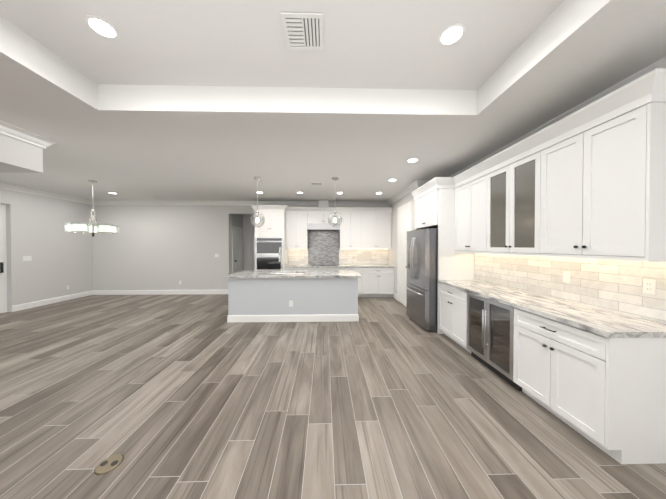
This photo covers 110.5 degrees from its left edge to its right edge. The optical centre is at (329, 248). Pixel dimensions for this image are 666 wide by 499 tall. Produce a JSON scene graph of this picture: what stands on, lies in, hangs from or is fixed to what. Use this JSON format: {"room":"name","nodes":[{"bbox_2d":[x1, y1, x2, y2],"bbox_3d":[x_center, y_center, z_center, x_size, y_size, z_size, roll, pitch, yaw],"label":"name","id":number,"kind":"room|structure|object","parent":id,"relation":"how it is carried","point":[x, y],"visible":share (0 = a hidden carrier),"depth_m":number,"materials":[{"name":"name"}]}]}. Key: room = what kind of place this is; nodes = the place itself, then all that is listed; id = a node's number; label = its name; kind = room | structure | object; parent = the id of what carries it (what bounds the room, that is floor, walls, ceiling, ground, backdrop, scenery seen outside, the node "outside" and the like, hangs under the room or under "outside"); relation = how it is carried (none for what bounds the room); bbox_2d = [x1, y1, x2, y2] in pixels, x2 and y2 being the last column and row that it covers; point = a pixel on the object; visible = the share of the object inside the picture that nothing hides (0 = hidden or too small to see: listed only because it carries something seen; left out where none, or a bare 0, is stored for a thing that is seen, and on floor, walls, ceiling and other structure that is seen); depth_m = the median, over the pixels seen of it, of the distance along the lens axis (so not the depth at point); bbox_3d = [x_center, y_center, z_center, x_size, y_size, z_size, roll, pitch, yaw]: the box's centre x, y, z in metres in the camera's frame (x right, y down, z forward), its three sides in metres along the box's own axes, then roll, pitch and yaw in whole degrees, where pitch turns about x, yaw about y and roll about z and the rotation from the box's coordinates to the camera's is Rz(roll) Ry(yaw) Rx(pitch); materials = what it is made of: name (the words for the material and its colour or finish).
{"room":"kitchen","nodes":[
{"label":"kitchen","id":0,"kind":"room"},
{"bbox_2d":[0,104,646,311],"bbox_3d":[-2.328,-0.179,2.804,10.050,3.300,11.650,0,1,-1],"label":"wall","id":1,"kind":"structure","parent":0,"point":[157,247],"depth_m":7.08,"materials":[{"name":"paint"}]},
{"bbox_2d":[0,203,6,312],"bbox_3d":[-7.316,0.236,4.299,0.115,2.439,1.858,0,1,-1],"label":"door","id":2,"kind":"structure","parent":1,"relation":"in","point":[3,282],"depth_m":5.18,"materials":[{"name":"white wood"}]},
{"bbox_2d":[23,256,31,260],"bbox_3d":[-7.211,0.244,5.511,0.008,0.115,0.160,0,1,-1],"label":"light switch","id":3,"kind":"object","parent":1,"relation":"attached to","point":[27,258],"visible":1,"depth_m":5.51,"materials":[{"name":"white plastic"}]},
{"bbox_2d":[0,120,58,148],"bbox_3d":[-3.583,-1.314,0.105,0.095,0.118,5.935,0,1,-1],"label":"crown molding","id":4,"kind":"structure","parent":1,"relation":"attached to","point":[18,133],"depth_m":2.76,"materials":[{"name":"white wood"}]},
{"bbox_2d":[0,182,91,204],"bbox_3d":[-7.156,-1.361,4.927,0.095,0.118,4.060,0,1,-1],"label":"crown molding","id":5,"kind":"structure","parent":1,"relation":"attached to","point":[11,187],"depth_m":5.76,"materials":[{"name":"white wood"}]},
{"bbox_2d":[12,290,92,311],"bbox_3d":[-7.222,1.368,6.143,0.016,0.140,1.800,0,1,-1],"label":"baseboard","id":6,"kind":"structure","parent":1,"relation":"attached to","point":[19,307],"depth_m":5.95,"materials":[{"name":"white wood"}]},
{"bbox_2d":[93,290,227,294],"bbox_3d":[-5.192,1.358,7.121,4.120,0.140,0.016,0,1,-1],"label":"baseboard","id":7,"kind":"structure","parent":1,"relation":"attached to","point":[95,292],"depth_m":7.11,"materials":[{"name":"white wood"}]},
{"bbox_2d":[232,226,242,273],"bbox_3d":[-3.101,0.345,7.893,0.093,2.150,0.970,0,1,-1],"label":"hall door","id":8,"kind":"structure","parent":1,"relation":"in","point":[237,249],"depth_m":7.87,"materials":[{"name":"grey wood"}]},
{"bbox_2d":[93,200,385,205],"bbox_3d":[-2.702,-1.383,7.111,9.100,0.118,0.095,0,1,-1],"label":"crown molding","id":9,"kind":"structure","parent":1,"relation":"attached to","point":[95,202],"depth_m":7.10,"materials":[{"name":"white wood"}]},
{"bbox_2d":[307,200,339,230],"bbox_3d":[-0.188,-0.989,6.962,0.954,0.900,0.495,0,1,-1],"label":"range hood","id":10,"kind":"object","parent":1,"relation":"attached to","point":[319,226],"visible":0.81,"depth_m":6.73,"materials":[{"name":"wood"}]},
{"bbox_2d":[386,180,420,205],"bbox_3d":[1.828,-1.372,6.002,0.095,0.118,2.323,0,1,-1],"label":"crown molding","id":11,"kind":"structure","parent":1,"relation":"attached to","point":[417,183],"depth_m":5.63,"materials":[{"name":"white wood"}]},
{"bbox_2d":[397,201,411,305],"bbox_3d":[1.831,0.176,5.819,0.093,2.530,1.020,0,1,-1],"label":"pantry door","id":12,"kind":"structure","parent":1,"relation":"in","point":[404,218],"depth_m":5.95,"materials":[{"name":"white wood"}]},
{"bbox_2d":[421,180,429,185],"bbox_3d":[2.130,-1.361,4.894,0.420,0.118,0.095,0,1,-1],"label":"crown molding","id":13,"kind":"structure","parent":1,"relation":"attached to","point":[423,182],"depth_m":4.85,"materials":[{"name":"white wood"}]},
{"bbox_2d":[411,177,450,227],"bbox_3d":[2.103,-0.796,4.400,0.714,0.782,1.090,0,1,-1],"label":"upper cabinet","id":14,"kind":"object","parent":1,"relation":"attached to","point":[432,199],"depth_m":4.06,"materials":[{"name":"white wood"}]},
{"bbox_2d":[438,23,465,45],"bbox_3d":[0.941,-1.644,1.789,0.190,0.008,0.190,0,1,-1],"label":"recessed light","id":15,"kind":"object","parent":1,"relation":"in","point":[452,34],"visible":1,"depth_m":1.78,"materials":[{"name":"white plastic"}]},
{"bbox_2d":[447,68,665,259],"bbox_3d":[2.287,-0.559,2.716,0.424,1.222,2.430,0,1,-1],"label":"cabinets","id":16,"kind":"object","parent":1,"relation":"attached to","point":[586,209],"depth_m":1.98,"materials":[{"name":"white wood"}]},
{"bbox_2d":[449,56,665,176],"bbox_3d":[2.490,-1.324,1.113,0.095,0.118,7.672,0,1,-1],"label":"crown molding","id":17,"kind":"structure","parent":1,"relation":"attached to","point":[661,63],"depth_m":2.20,"materials":[{"name":"white wood"}]},
{"bbox_2d":[563,271,570,282],"bbox_3d":[2.491,0.304,2.434,0.008,0.115,0.070,0,1,-1],"label":"light switch","id":18,"kind":"object","parent":1,"relation":"attached to","point":[566,277],"visible":1,"depth_m":2.43,"materials":[{"name":"white plastic"}]},
{"bbox_2d":[643,279,655,294],"bbox_3d":[2.506,0.300,1.814,0.008,0.115,0.070,0,1,-1],"label":"outlet","id":19,"kind":"object","parent":1,"relation":"attached to","point":[649,286],"visible":1,"depth_m":1.81,"materials":[{"name":"white plastic"}]},
{"bbox_2d":[0,294,665,498],"bbox_3d":[-2.328,1.501,2.820,10.050,0.060,11.650,0,1,-1],"label":"floor","id":20,"kind":"structure","parent":0,"point":[189,396],"depth_m":2.06,"materials":[{"name":"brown wood"}]},
{"bbox_2d":[94,454,123,474],"bbox_3d":[-1.514,1.479,1.587,0.150,0.008,0.150,0,1,-1],"label":"electrical outlet cover","id":21,"kind":"object","parent":20,"relation":"on","point":[108,464],"visible":1,"depth_m":1.58,"materials":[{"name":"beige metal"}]},
{"bbox_2d":[251,205,282,270],"bbox_3d":[-1.760,0.110,6.847,0.915,2.642,0.694,0,1,-1],"label":"tall cabinet","id":22,"kind":"object","parent":20,"relation":"on","point":[272,227],"depth_m":6.57,"materials":[{"name":"white wood"}]},
{"bbox_2d":[256,238,282,270],"bbox_3d":[-1.719,0.169,6.557,0.746,0.936,0.075,0,1,-1],"label":"wall oven","id":23,"kind":"object","parent":22,"relation":"in","point":[267,254],"visible":0.9,"depth_m":6.56,"materials":[{"name":"silver metal"}]},
{"bbox_2d":[228,278,358,321],"bbox_3d":[-0.728,1.011,5.011,2.582,0.876,0.918,0,1,-1],"label":"kitchen island","id":24,"kind":"object","parent":20,"relation":"on","point":[312,295],"depth_m":4.57,"materials":[{"name":"paint"}]},
{"bbox_2d":[224,270,359,277],"bbox_3d":[-0.727,0.554,4.993,2.650,0.040,0.980,0,1,-1],"label":"island countertop","id":25,"kind":"structure","parent":24,"relation":"on","point":[296,273],"depth_m":4.71,"materials":[{"name":"white stone"}]},
{"bbox_2d":[279,247,292,270],"bbox_3d":[-0.995,0.248,5.246,0.301,0.566,0.253,0,1,-1],"label":"faucet","id":26,"kind":"object","parent":25,"relation":"on","point":[280,258],"visible":1,"depth_m":5.32,"materials":[{"name":"silver metal"}]},
{"bbox_2d":[283,205,306,270],"bbox_3d":[-0.984,0.109,6.865,0.638,2.642,0.694,0,1,-1],"label":"tall cabinet","id":27,"kind":"object","parent":20,"relation":"on","point":[294,218],"depth_m":6.86,"materials":[{"name":"white wood"}]},
{"bbox_2d":[307,207,342,269],"bbox_3d":[-0.185,0.109,6.883,0.960,2.642,0.694,0,1,-1],"label":"tall cabinet","id":28,"kind":"object","parent":20,"relation":"on","point":[323,247],"depth_m":7.21,"materials":[{"name":"white wood"}]},
{"bbox_2d":[311,264,336,265],"bbox_3d":[-0.186,0.510,6.914,0.760,0.009,0.440,0,1,-1],"label":"cooktop","id":29,"kind":"object","parent":28,"relation":"in","point":[325,265],"visible":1,"depth_m":6.77,"materials":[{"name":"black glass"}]},
{"bbox_2d":[343,207,393,296],"bbox_3d":[1.071,0.109,6.912,1.553,2.642,0.694,0,1,-1],"label":"kitchen cabinets","id":30,"kind":"object","parent":20,"relation":"on","point":[361,238],"depth_m":6.90,"materials":[{"name":"white wood"}]},
{"bbox_2d":[406,228,437,330],"bbox_3d":[1.978,0.554,4.445,0.866,1.800,0.900,0,1,-1],"label":"refrigerator","id":31,"kind":"object","parent":20,"relation":"on","point":[422,281],"visible":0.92,"depth_m":4.05,"materials":[{"name":"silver metal"}]},
{"bbox_2d":[439,284,506,352],"bbox_3d":[2.169,1.026,3.554,0.622,0.875,0.780,0,1,-1],"label":"base cabinet","id":32,"kind":"object","parent":20,"relation":"on","point":[452,302],"depth_m":3.49,"materials":[{"name":"white wood"}]},
{"bbox_2d":[467,292,521,390],"bbox_3d":[2.158,1.037,2.774,0.640,0.868,0.774,0,1,-1],"label":"wine cooler","id":33,"kind":"object","parent":20,"relation":"on","point":[490,328],"visible":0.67,"depth_m":2.70,"materials":[{"name":"black glass"}]},
{"bbox_2d":[513,308,665,463],"bbox_3d":[2.205,1.041,1.986,0.622,0.875,0.798,0,1,-1],"label":"base cabinet","id":34,"kind":"object","parent":20,"relation":"on","point":[612,393],"depth_m":1.64,"materials":[{"name":"white wood"}]},
{"bbox_2d":[439,280,665,339],"bbox_3d":[2.178,0.576,2.755,0.640,0.040,2.370,0,1,-1],"label":"countertop","id":35,"kind":"structure","parent":34,"relation":"on","point":[613,325],"depth_m":2.01,"materials":[{"name":"white stone"}]},
{"bbox_2d":[0,0,665,201],"bbox_3d":[-2.328,-1.589,2.790,10.050,0.380,11.650,0,1,-1],"label":"ceiling","id":36,"kind":"structure","parent":0,"point":[196,100],"depth_m":2.24,"materials":[{"name":"paint"}]},
{"bbox_2d":[0,134,42,172],"bbox_3d":[-5.360,-1.156,0.018,3.460,0.429,5.840,0,1,-1],"label":"header beam","id":37,"kind":"structure","parent":36,"relation":"attached to","point":[17,156],"depth_m":2.78,"materials":[{"name":"paint"}]},
{"bbox_2d":[64,180,118,236],"bbox_3d":[-4.997,-0.829,4.876,0.803,1.179,0.796,0,1,-1],"label":"chandelier","id":38,"kind":"object","parent":36,"relation":"hanging from","point":[81,227],"visible":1,"depth_m":4.81,"materials":[{"name":"white glass"}]},
{"bbox_2d":[84,15,119,39],"bbox_3d":[-1.698,-1.644,1.728,0.190,0.008,0.190,0,1,-1],"label":"recessed light","id":39,"kind":"object","parent":36,"relation":"in","point":[101,27],"visible":1,"depth_m":1.72,"materials":[{"name":"white plastic"}]},
{"bbox_2d":[250,177,264,226],"bbox_3d":[-1.455,-0.919,4.642,0.290,0.994,0.290,0,1,-1],"label":"pendant light","id":40,"kind":"object","parent":36,"relation":"hanging from","point":[257,210],"visible":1,"depth_m":4.63,"materials":[{"name":"glass"}]},
{"bbox_2d":[281,12,322,49],"bbox_3d":[-0.199,-1.642,1.763,0.296,0.013,0.296,0,1,-1],"label":"ceiling vent","id":41,"kind":"object","parent":36,"relation":"attached to","point":[303,31],"visible":1,"depth_m":1.74,"materials":[{"name":"white metal"}]},
{"bbox_2d":[311,182,321,184],"bbox_3d":[-0.284,-1.415,5.074,0.240,0.012,0.160,0,1,-1],"label":"ceiling vent","id":42,"kind":"object","parent":36,"relation":"in","point":[316,183],"visible":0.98,"depth_m":5.04,"materials":[{"name":"white metal"}]},
{"bbox_2d":[328,177,341,226],"bbox_3d":[0.105,-0.920,4.678,0.290,0.994,0.290,0,1,-1],"label":"pendant light","id":43,"kind":"object","parent":36,"relation":"hanging from","point":[334,213],"visible":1,"depth_m":4.65,"materials":[{"name":"glass"}]},
{"bbox_2d":[407,158,418,162],"bbox_3d":[1.327,-1.403,3.701,0.190,0.008,0.190,0,1,-1],"label":"recessed light","id":44,"kind":"object","parent":36,"relation":"in","point":[411,160],"visible":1,"depth_m":3.69,"materials":[{"name":"white plastic"}]}
]}

